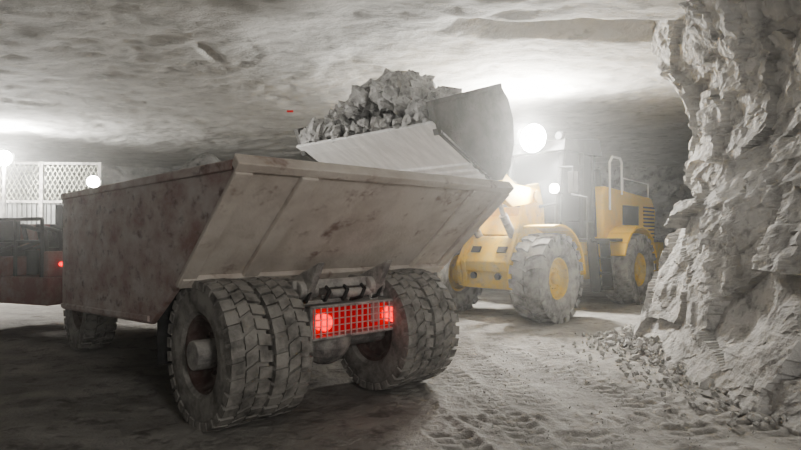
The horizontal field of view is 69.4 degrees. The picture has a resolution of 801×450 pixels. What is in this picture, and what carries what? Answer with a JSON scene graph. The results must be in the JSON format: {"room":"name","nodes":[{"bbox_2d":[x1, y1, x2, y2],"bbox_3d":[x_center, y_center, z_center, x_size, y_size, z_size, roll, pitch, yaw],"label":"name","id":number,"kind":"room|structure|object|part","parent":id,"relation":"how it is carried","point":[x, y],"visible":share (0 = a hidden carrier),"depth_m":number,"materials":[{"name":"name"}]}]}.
{"room":"underground passage","nodes":[
{"label":"underground passage","id":0,"kind":"room"},
{"bbox_2d":[0,0,691,167],"bbox_3d":[-2.000,-3.045,12.054,48.000,0.497,36.000,0,-1,0],"label":"ceiling","id":1,"kind":"structure","parent":0,"point":[123,83],"depth_m":11.18,"materials":[{"name":"grey stone"}]},
{"bbox_2d":[0,165,694,270],"bbox_3d":[-2.000,-0.598,26.728,48.022,6.120,2.959,0,-1,0],"label":"wall","id":2,"kind":"structure","parent":0,"point":[667,187],"depth_m":27.01,"materials":[{"name":"grey stone"}]},
{"bbox_2d":[0,271,800,449],"bbox_3d":[-2.000,1.899,11.969,48.000,0.171,36.000,0,-1,0],"label":"floor","id":3,"kind":"structure","parent":0,"point":[54,395],"depth_m":5.95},
{"bbox_2d":[0,151,13,217],"bbox_3d":[-11.600,-0.092,16.904,0.435,4.167,0.400,0,-1,0],"label":"lamp post","id":4,"kind":"object","parent":3,"relation":"on","point":[6,158],"visible":0.68,"depth_m":16.91,"materials":[{"name":"metal"}]},
{"bbox_2d":[0,161,101,223],"bbox_3d":[-12.100,0.029,17.613,5.700,3.950,0.141,0,-1,-6],"label":"screen enclosure","id":5,"kind":"object","parent":3,"relation":"on","point":[40,207],"visible":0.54,"depth_m":17.71,"materials":[{"name":"metal"}]},
{"bbox_2d":[0,153,513,431],"bbox_3d":[-3.551,0.475,8.760,10.329,2.773,4.080,-1,-1,39],"label":"dump truck","id":6,"kind":"object","parent":3,"relation":"on","point":[251,271],"visible":1,"depth_m":5.61,"materials":[{"name":"metal"}]},
{"bbox_2d":[87,176,99,187],"bbox_3d":[-4.387,-0.530,8.252,0.169,0.345,0.169,0,-1,0],"label":"work lamp","id":7,"kind":"object","parent":6,"relation":"attached to","point":[92,181],"depth_m":8.20,"materials":[{"name":"white"}]},
{"bbox_3d":[-2.339,0.924,7.644,2.800,1.076,5.645,1,-1,-43],"label":"chassis frame","id":8,"kind":"part","parent":6,"relation":"part of","materials":[{"name":"metal"}]},
{"bbox_3d":[-0.486,0.936,5.862,1.090,0.260,0.020,1,-1,-43],"label":"red lamp backing panel","id":9,"kind":"part","parent":6,"relation":"part of","materials":[{"name":"red"}]},
{"bbox_2d":[313,301,392,339],"bbox_3d":[-0.411,0.935,5.781,1.100,0.290,0.020,1,-1,-43],"label":"grille","id":10,"kind":"object","parent":6,"relation":"attached to","point":[324,322],"depth_m":5.70,"materials":[{"name":"metal"}]},
{"bbox_2d":[294,68,663,323],"bbox_3d":[2.841,-0.339,13.090,3.328,4.569,10.609,-1,-1,44],"label":"wheel loader","id":11,"kind":"object","parent":3,"relation":"on","point":[558,228],"visible":0.92,"depth_m":11.30,"materials":[{"name":"metal"}]},
{"bbox_3d":[-0.206,-1.083,9.853,3.200,0.741,1.497,-1,-1,44],"label":"bucket floor plate","id":12,"kind":"part","parent":11,"relation":"part of","materials":[{"name":"grey metal"}]},
{"bbox_3d":[2.408,0.243,12.576,2.000,2.246,2.016,-1,-1,44],"label":"frame","id":13,"kind":"part","parent":11,"relation":"part of","materials":[{"name":"yellow metal"}]},
{"bbox_2d":[521,124,545,151],"bbox_3d":[2.959,-1.937,12.902,0.616,0.616,0.040,-1,-1,44],"label":"work lamp","id":14,"kind":"object","parent":11,"relation":"on","point":[533,137],"depth_m":12.87,"materials":[{"name":"white"}]},
{"bbox_3d":[3.526,-0.852,13.770,2.649,2.379,2.068,-1,-1,44],"label":"cab frame","id":15,"kind":"part","parent":11,"relation":"part of","materials":[{"name":"black paint"}]},
{"bbox_3d":[4.758,0.800,15.035,2.300,1.080,5.000,-1,-1,44],"label":"frame","id":16,"kind":"part","parent":11,"relation":"part of","materials":[{"name":"yellow metal"}]},
{"bbox_2d":[595,186,654,239],"bbox_3d":[5.307,-0.218,15.628,1.900,1.377,3.390,-1,-1,44],"label":"hood","id":17,"kind":"object","parent":11,"relation":"attached to","point":[627,209],"depth_m":14.42,"materials":[{"name":"yellow paint"}]},
{"bbox_2d":[471,323,786,449],"bbox_3d":[2.276,1.696,6.491,3.371,0.323,6.972,0,-1,0],"label":"rubble pile","id":18,"kind":"object","parent":3,"relation":"on","point":[637,343],"visible":0.81,"depth_m":7.08,"materials":[{"name":"grey stone"}]},
{"bbox_2d":[628,0,800,435],"bbox_3d":[8.140,-0.821,5.829,9.982,5.614,11.110,0,-1,0],"label":"rock pillar","id":19,"kind":"structure","parent":0,"point":[723,300],"depth_m":6.85,"materials":[{"name":"grey stone"}]}
]}

